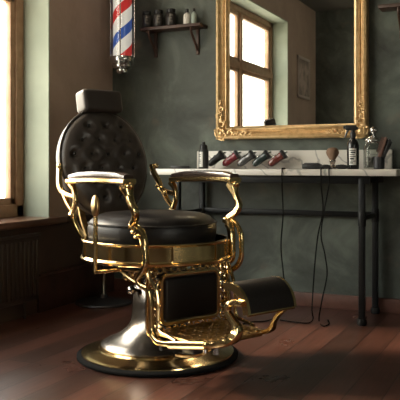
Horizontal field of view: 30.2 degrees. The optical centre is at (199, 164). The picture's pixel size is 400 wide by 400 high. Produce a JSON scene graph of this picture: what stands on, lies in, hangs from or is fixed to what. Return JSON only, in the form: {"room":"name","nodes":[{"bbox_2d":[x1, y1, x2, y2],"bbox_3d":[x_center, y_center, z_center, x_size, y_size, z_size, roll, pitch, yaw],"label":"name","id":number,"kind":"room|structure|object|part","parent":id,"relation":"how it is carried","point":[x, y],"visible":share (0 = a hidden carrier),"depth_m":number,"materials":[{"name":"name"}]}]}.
{"room":"salon","nodes":[
{"label":"salon","id":0,"kind":"room"},
{"bbox_2d":[50,0,112,216],"bbox_3d":[-1.944,-0.620,3.072,0.320,3.100,5.500,0,0,25],"label":"wall","id":1,"kind":"structure","parent":0,"point":[79,29],"depth_m":5.03,"materials":[{"name":"beige paint"}]},
{"bbox_2d":[0,233,41,318],"bbox_3d":[-1.275,0.675,4.029,0.068,0.510,1.260,0,0,25],"label":"radiator","id":2,"kind":"object","parent":1,"relation":"attached to","point":[19,254],"visible":1,"depth_m":4.41,"materials":[{"name":"brown paint"}]},
{"bbox_2d":[0,233,41,240],"bbox_3d":[-1.268,0.427,4.026,0.052,0.015,1.260,0,0,25],"label":"grille","id":3,"kind":"object","parent":2,"relation":"attached to","point":[30,236],"depth_m":4.43,"materials":[{"name":"brown paint"}]},
{"bbox_2d":[0,0,66,230],"bbox_3d":[-1.809,-0.714,3.277,0.355,2.192,3.706,0,0,25],"label":"window","id":4,"kind":"structure","parent":1,"relation":"in","point":[26,202],"depth_m":4.82,"materials":[{"name":"paint"}]},
{"bbox_3d":[-1.487,-0.419,4.248,0.048,1.352,1.259,0,0,25],"label":"sash","id":5,"kind":"part","parent":4,"relation":"part of","materials":[{"name":"brown wood"}]},
{"bbox_3d":[-1.911,-0.731,3.324,0.070,2.135,3.442,0,0,25],"label":"frame","id":6,"kind":"part","parent":4,"relation":"part of","materials":[{"name":"brown wood"}]},
{"bbox_3d":[-1.809,0.359,3.277,0.355,0.045,3.706,0,0,25],"label":"sill","id":7,"kind":"part","parent":4,"relation":"part of","materials":[{"name":"brown wood"}]},
{"bbox_2d":[0,214,92,322],"bbox_3d":[-1.783,0.638,3.013,0.022,0.583,5.469,0,0,25],"label":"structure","id":8,"kind":"structure","parent":1,"relation":"attached to","point":[60,245],"depth_m":4.80,"materials":[{"name":"brown wood"}]},
{"bbox_2d":[37,263,113,312],"bbox_3d":[-0.823,0.807,5.058,0.032,0.246,0.906,0,0,25],"label":"baseboard","id":9,"kind":"structure","parent":1,"relation":"attached to","point":[64,286],"depth_m":4.95,"materials":[{"name":"brown wood"}]},
{"bbox_2d":[0,291,399,399],"bbox_3d":[0.149,0.960,2.119,4.920,0.060,5.720,0,0,25],"label":"floor","id":10,"kind":"structure","parent":0,"point":[343,359],"depth_m":3.47,"materials":[{"name":"brown wood"}]},
{"bbox_2d":[74,265,131,307],"bbox_3d":[-0.650,0.682,4.987,0.388,0.495,0.388,0,0,25],"label":"round stool","id":11,"kind":"object","parent":10,"relation":"on","point":[103,300],"visible":0.54,"depth_m":4.92,"materials":[{"name":"grey metal"}]},
{"bbox_3d":[-0.650,0.695,4.987,0.060,0.370,0.060,0,0,25],"label":"post","id":12,"kind":"part","parent":11,"relation":"part of","materials":[{"name":"grey metal"}]},
{"bbox_2d":[56,89,296,377],"bbox_3d":[-0.129,0.266,3.478,0.842,1.328,1.348,0,0,-40],"label":"barber chair","id":13,"kind":"object","parent":10,"relation":"on","point":[101,161],"visible":1,"depth_m":3.37,"materials":[{"name":"black leather"}]},
{"bbox_3d":[-0.590,0.228,3.548,0.102,0.295,0.053,0,0,18],"label":"arm post","id":14,"kind":"part","parent":13,"relation":"part of","materials":[{"name":"gold metal"}]},
{"bbox_3d":[-0.461,0.073,3.363,0.080,0.035,0.488,0,0,-40],"label":"arm rail","id":15,"kind":"part","parent":13,"relation":"part of","materials":[{"name":"gold metal"}]},
{"bbox_3d":[-0.509,-0.008,3.907,0.530,0.566,0.202,0,0,-40],"label":"backrest","id":16,"kind":"part","parent":13,"relation":"part of","materials":[{"name":"grey leather"}]},
{"bbox_3d":[-0.407,0.349,3.239,0.124,0.253,0.030,0,0,-13],"label":"lever","id":17,"kind":"part","parent":13,"relation":"part of","materials":[{"name":"gold metal"}]},
{"bbox_3d":[-0.300,0.172,3.190,0.076,0.195,0.101,0,0,-40],"label":"arm post","id":18,"kind":"part","parent":13,"relation":"part of","materials":[{"name":"gold metal"}]},
{"bbox_3d":[-0.313,0.597,3.558,0.043,0.044,0.100,0,0,24],"label":"lock knob","id":19,"kind":"part","parent":13,"relation":"part of","materials":[{"name":"silver metal"}]},
{"bbox_2d":[88,209,216,244],"bbox_3d":[-0.229,0.307,3.575,0.620,0.176,0.620,0,0,-40],"label":"seat cushion","id":20,"kind":"object","parent":13,"relation":"on","point":[145,226],"depth_m":3.32,"materials":[{"name":"black leather"}]},
{"bbox_3d":[-0.206,0.890,3.617,0.744,0.036,0.744,0,0,-40],"label":"brass plate","id":21,"kind":"part","parent":13,"relation":"part of","materials":[{"name":"gold metal"}]},
{"bbox_3d":[-0.140,0.228,3.925,0.053,0.295,0.102,0,0,-8],"label":"arm post","id":22,"kind":"part","parent":13,"relation":"part of","materials":[{"name":"gold metal"}]},
{"bbox_3d":[-0.051,0.734,3.012,0.030,0.075,0.264,0,0,-40],"label":"footrest arm","id":23,"kind":"part","parent":13,"relation":"part of","materials":[{"name":"gold metal"}]},
{"bbox_3d":[-0.047,0.590,3.358,0.488,0.342,0.016,0,0,-40],"label":"filigree frame","id":24,"kind":"part","parent":13,"relation":"part of","materials":[{"name":"gold metal"}]},
{"bbox_3d":[0.019,0.073,3.766,0.080,0.035,0.488,0,0,-40],"label":"arm rail","id":25,"kind":"part","parent":13,"relation":"part of","materials":[{"name":"gold metal"}]},
{"bbox_3d":[0.060,0.734,3.239,0.401,0.020,0.320,0,0,-40],"label":"step plate","id":26,"kind":"part","parent":13,"relation":"part of","materials":[{"name":"gold metal"}]},
{"bbox_3d":[0.162,0.172,3.578,0.076,0.195,0.101,0,0,-40],"label":"arm post","id":27,"kind":"part","parent":13,"relation":"part of","materials":[{"name":"gold metal"}]},
{"bbox_3d":[0.147,0.528,2.924,0.014,0.120,0.145,0,0,-40],"label":"footrest plate","id":28,"kind":"part","parent":13,"relation":"part of","materials":[{"name":"gold metal"}]},
{"bbox_2d":[233,276,292,313],"bbox_3d":[0.245,0.526,3.009,0.244,0.115,0.140,0,0,-40],"label":"cushion","id":29,"kind":"object","parent":13,"relation":"on","point":[271,294],"depth_m":2.96,"materials":[{"name":"black leather"}]},
{"bbox_3d":[0.245,0.537,3.010,0.260,0.110,0.144,0,0,-40],"label":"footrest edge rod","id":30,"kind":"part","parent":13,"relation":"part of","materials":[{"name":"gold metal"}]},
{"bbox_3d":[0.346,0.528,3.091,0.014,0.120,0.145,0,0,-40],"label":"footrest plate","id":31,"kind":"part","parent":13,"relation":"part of","materials":[{"name":"black leather"}]},
{"bbox_2d":[150,150,399,325],"bbox_3d":[0.490,0.416,4.714,1.577,1.027,0.479,0,0,25],"label":"console table","id":32,"kind":"object","parent":10,"relation":"on","point":[293,172],"visible":0.59,"depth_m":4.63,"materials":[{"name":"white stone"}]},
{"bbox_3d":[-0.143,0.487,4.796,0.036,0.825,0.036,0,0,25],"label":"leg","id":33,"kind":"part","parent":32,"relation":"part of","materials":[{"name":"black metal"}]},
{"bbox_2d":[171,166,189,168],"bbox_3d":[-0.135,0.015,4.930,0.130,0.020,0.040,0,0,18],"label":"comb","id":34,"kind":"object","parent":32,"relation":"on","point":[172,167],"visible":1,"depth_m":4.93,"materials":[{"name":"black plastic"}]},
{"bbox_3d":[0.016,0.487,5.141,0.036,0.825,0.036,0,0,25],"label":"leg","id":35,"kind":"part","parent":32,"relation":"part of","materials":[{"name":"black metal"}]},
{"bbox_2d":[198,142,208,168],"bbox_3d":[0.023,-0.065,4.929,0.069,0.180,0.070,0,0,25],"label":"bottle","id":36,"kind":"object","parent":32,"relation":"on","point":[203,153],"visible":1,"depth_m":4.90,"materials":[{"name":"grey plastic"}]},
{"bbox_2d":[209,150,226,166],"bbox_3d":[0.117,-0.044,5.037,0.132,0.110,0.077,0,0,21],"label":"hair clipper","id":37,"kind":"object","parent":32,"relation":"on","point":[220,155],"visible":0.91,"depth_m":5.01,"materials":[{"name":"black plastic"}]},
{"bbox_2d":[222,150,241,166],"bbox_3d":[0.217,-0.044,4.991,0.132,0.110,0.077,0,0,21],"label":"hair clipper","id":38,"kind":"object","parent":32,"relation":"on","point":[235,155],"visible":1,"depth_m":4.96,"materials":[{"name":"red plastic"}]},
{"bbox_2d":[237,150,256,166],"bbox_3d":[0.315,-0.044,4.946,0.132,0.110,0.077,0,0,21],"label":"hair clipper","id":39,"kind":"object","parent":32,"relation":"on","point":[250,155],"visible":1,"depth_m":4.92,"materials":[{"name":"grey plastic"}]},
{"bbox_2d":[252,150,271,166],"bbox_3d":[0.412,-0.044,4.901,0.132,0.110,0.077,0,0,21],"label":"hair clipper","id":40,"kind":"object","parent":32,"relation":"on","point":[265,155],"visible":1,"depth_m":4.87,"materials":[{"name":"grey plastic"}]},
{"bbox_2d":[243,168,284,324],"bbox_3d":[0.433,0.476,4.448,0.156,0.921,0.560,0,0,33],"label":"power cord","id":41,"kind":"object","parent":32,"relation":"hanging from","point":[281,168],"visible":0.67,"depth_m":4.44,"materials":[{"name":"black rubber"}]},
{"bbox_2d":[268,150,287,166],"bbox_3d":[0.513,-0.044,4.855,0.132,0.110,0.077,0,0,21],"label":"hair clipper","id":42,"kind":"object","parent":32,"relation":"on","point":[281,155],"visible":1,"depth_m":4.83,"materials":[{"name":"red plastic"}]},
{"bbox_2d":[302,163,321,168],"bbox_3d":[0.696,0.006,4.554,0.130,0.038,0.056,0,0,25],"label":"dock","id":43,"kind":"object","parent":32,"relation":"on","point":[305,165],"visible":0.79,"depth_m":4.53,"materials":[{"name":"black plastic"}]},
{"bbox_2d":[280,168,323,323],"bbox_3d":[0.644,0.475,4.395,0.294,0.919,0.179,0,0,-23],"label":"power cord","id":44,"kind":"object","parent":43,"relation":"hanging from","point":[321,168],"visible":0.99,"depth_m":4.35,"materials":[{"name":"black rubber"}]},
{"bbox_2d":[318,168,331,326],"bbox_3d":[0.741,0.477,4.336,0.080,0.923,0.184,0,0,4],"label":"power cord","id":45,"kind":"object","parent":32,"relation":"hanging from","point":[329,168],"visible":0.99,"depth_m":4.33,"materials":[{"name":"black rubber"}]},
{"bbox_2d":[319,164,330,168],"bbox_3d":[0.759,0.010,4.491,0.067,0.027,0.026,0,0,13],"label":"small trimmer","id":46,"kind":"object","parent":32,"relation":"on","point":[325,166],"visible":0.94,"depth_m":4.48,"materials":[{"name":"black plastic"}]},
{"bbox_2d":[326,147,338,168],"bbox_3d":[0.821,-0.042,4.585,0.080,0.134,0.080,0,0,25],"label":"brush","id":47,"kind":"object","parent":32,"relation":"on","point":[332,153],"visible":0.88,"depth_m":4.56,"materials":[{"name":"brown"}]},
{"bbox_3d":[0.821,-0.004,4.585,0.048,0.058,0.048,0,0,25],"label":"handle","id":48,"kind":"part","parent":47,"relation":"part of","materials":[{"name":"silver metal"}]},
{"bbox_2d":[335,164,350,168],"bbox_3d":[0.854,0.010,4.416,0.087,0.027,0.026,0,0,18],"label":"small trimmer","id":49,"kind":"object","parent":32,"relation":"on","point":[341,166],"visible":0.98,"depth_m":4.41,"materials":[{"name":"black plastic"}]},
{"bbox_2d":[343,125,358,168],"bbox_3d":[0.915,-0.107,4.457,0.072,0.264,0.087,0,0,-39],"label":"spray bottle","id":50,"kind":"object","parent":32,"relation":"on","point":[352,145],"visible":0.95,"depth_m":4.43,"materials":[{"name":"black plastic"}]},
{"bbox_2d":[350,150,355,162],"bbox_3d":[0.911,-0.050,4.417,0.035,0.081,0.004,0,0,15],"label":"print","id":51,"kind":"object","parent":50,"relation":"attached to","point":[352,152],"depth_m":4.42,"materials":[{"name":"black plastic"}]},
{"bbox_3d":[0.941,0.487,4.297,0.036,0.825,0.036,0,0,25],"label":"leg","id":52,"kind":"part","parent":32,"relation":"part of","materials":[{"name":"black metal"}]},
{"bbox_2d":[365,127,380,166],"bbox_3d":[1.065,-0.105,4.527,0.131,0.260,0.131,0,0,25],"label":"glass jar","id":53,"kind":"object","parent":32,"relation":"on","point":[372,139],"visible":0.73,"depth_m":4.50,"materials":[{"name":"clear glass"}]},
{"bbox_3d":[1.065,-0.163,4.527,0.110,0.060,0.110,0,0,25],"label":"lid","id":54,"kind":"part","parent":53,"relation":"part of","materials":[{"name":"silver metal"}]},
{"bbox_3d":[1.065,-0.212,4.527,0.052,0.046,0.053,0,0,25],"label":"knob","id":55,"kind":"part","parent":53,"relation":"part of","materials":[{"name":"silver metal"}]},
{"bbox_3d":[1.099,0.487,4.642,0.036,0.825,0.036,0,0,25],"label":"leg","id":56,"kind":"part","parent":32,"relation":"part of","materials":[{"name":"black metal"}]},
{"bbox_2d":[373,157,384,168],"bbox_3d":[1.054,-0.011,4.356,0.068,0.072,0.068,0,0,25],"label":"tumbler","id":57,"kind":"object","parent":32,"relation":"on","point":[378,162],"visible":0.91,"depth_m":4.33,"materials":[{"name":"grey metal"}]},
{"bbox_2d":[373,137,384,166],"bbox_3d":[1.059,-0.074,4.358,0.075,0.182,0.013,0,0,25],"label":"comb","id":58,"kind":"object","parent":57,"relation":"in","point":[380,137],"visible":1,"depth_m":4.36,"materials":[{"name":"black plastic"}]},
{"bbox_2d":[377,137,386,156],"bbox_3d":[1.061,-0.074,4.340,0.075,0.182,0.013,0,0,25],"label":"comb","id":59,"kind":"object","parent":57,"relation":"in","point":[381,149],"visible":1,"depth_m":4.33,"materials":[{"name":"brown"}]},
{"bbox_2d":[382,139,390,159],"bbox_3d":[1.081,-0.069,4.337,0.078,0.172,0.013,0,0,25],"label":"comb","id":60,"kind":"object","parent":57,"relation":"in","point":[389,140],"visible":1,"depth_m":4.33,"materials":[{"name":"black plastic"}]},
{"bbox_2d":[113,0,399,298],"bbox_3d":[1.365,-0.620,4.642,5.020,3.100,0.120,0,0,25],"label":"wall","id":61,"kind":"structure","parent":0,"point":[169,99],"depth_m":5.01,"materials":[{"name":"paint"}]},
{"bbox_2d":[140,22,207,57],"bbox_3d":[-0.188,-0.876,5.219,0.473,0.200,0.130,0,0,25],"label":"wall shelf","id":62,"kind":"object","parent":61,"relation":"attached to","point":[190,26],"visible":1,"depth_m":5.20,"materials":[{"name":"brown wood"}]},
{"bbox_2d":[142,10,151,27],"bbox_3d":[-0.380,-1.039,5.302,0.074,0.126,0.073,0,0,25],"label":"jar","id":63,"kind":"object","parent":62,"relation":"on","point":[146,18],"visible":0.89,"depth_m":5.27,"materials":[{"name":"grey"}]},
{"bbox_3d":[-0.380,-1.088,5.302,0.064,0.029,0.064,0,0,25],"label":"lid","id":64,"kind":"part","parent":63,"relation":"part of","materials":[{"name":"black plastic"}]},
{"bbox_2d":[153,9,163,26],"bbox_3d":[-0.295,-1.039,5.263,0.074,0.126,0.073,0,0,25],"label":"jar","id":65,"kind":"object","parent":62,"relation":"on","point":[158,18],"visible":0.89,"depth_m":5.23,"materials":[{"name":"grey"}]},
{"bbox_3d":[-0.295,-1.088,5.263,0.064,0.029,0.064,0,0,25],"label":"lid","id":66,"kind":"part","parent":65,"relation":"part of","materials":[{"name":"black plastic"}]},
{"bbox_2d":[166,8,175,24],"bbox_3d":[-0.205,-1.039,5.221,0.074,0.126,0.073,0,0,25],"label":"jar","id":67,"kind":"object","parent":62,"relation":"on","point":[170,12],"visible":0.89,"depth_m":5.19,"materials":[{"name":"grey"}]},
{"bbox_3d":[-0.205,-1.088,5.221,0.064,0.029,0.064,0,0,25],"label":"lid","id":68,"kind":"part","parent":67,"relation":"part of","materials":[{"name":"black plastic"}]},
{"bbox_2d":[183,9,190,23],"bbox_3d":[-0.091,-1.033,5.169,0.052,0.114,0.052,0,0,25],"label":"lotion bottle","id":69,"kind":"object","parent":62,"relation":"on","point":[186,17],"visible":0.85,"depth_m":5.15,"materials":[{"name":"white plastic"}]},
{"bbox_2d":[191,8,196,22],"bbox_3d":[-0.042,-1.032,5.147,0.038,0.112,0.038,0,0,25],"label":"bottle","id":70,"kind":"object","parent":62,"relation":"on","point":[193,15],"visible":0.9,"depth_m":5.13,"materials":[{"name":"grey"}]},
{"bbox_2d":[114,278,399,313],"bbox_3d":[1.435,0.884,4.532,4.600,0.092,0.022,0,0,25],"label":"baseboard","id":71,"kind":"structure","parent":61,"relation":"attached to","point":[332,301],"depth_m":4.79,"materials":[{"name":"brown wood"}]},
{"bbox_2d":[214,0,368,140],"bbox_3d":[0.588,-0.897,4.895,1.064,1.469,0.070,0,0,25],"label":"wall mirror","id":72,"kind":"object","parent":61,"relation":"attached to","point":[286,69],"visible":0.97,"depth_m":4.91,"materials":[{"name":"gold wood"}]},
{"bbox_2d":[197,150,391,168],"bbox_3d":[0.593,-0.036,4.918,1.345,0.122,0.022,0,0,25],"label":"backsplash","id":73,"kind":"structure","parent":61,"relation":"attached to","point":[295,159],"depth_m":4.88,"materials":[{"name":"white stone"}]},
{"bbox_2d":[378,3,399,38],"bbox_3d":[1.441,-0.888,4.470,0.700,0.200,0.130,0,0,25],"label":"wall shelf","id":74,"kind":"object","parent":61,"relation":"attached to","point":[394,6],"visible":1,"depth_m":4.54,"materials":[{"name":"brown wood"}]},
{"bbox_3d":[0.149,-2.210,2.120,4.920,0.080,5.720,0,0,25],"label":"ceiling","id":75,"kind":"structure","parent":0,"visible":0},
{"bbox_2d":[110,0,134,74],"bbox_3d":[-0.542,-1.402,5.180,0.179,1.536,0.179,0,0,25],"label":"pole","id":76,"kind":"object","parent":75,"relation":"hanging from","point":[122,59],"visible":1,"depth_m":5.12,"materials":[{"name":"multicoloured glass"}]},
{"bbox_3d":[-0.627,-1.036,5.187,0.008,0.574,0.008,0,0,-43],"label":"guide rail","id":77,"kind":"part","parent":76,"relation":"part of","materials":[{"name":"silver metal"}]},
{"bbox_3d":[-0.549,-1.036,5.096,0.008,0.574,0.008,0,0,2],"label":"guide rail","id":78,"kind":"part","parent":76,"relation":"part of","materials":[{"name":"silver metal"}]},
{"bbox_3d":[-0.458,-1.036,5.173,0.008,0.574,0.008,0,0,2],"label":"guide rail","id":79,"kind":"part","parent":76,"relation":"part of","materials":[{"name":"silver metal"}]}
]}

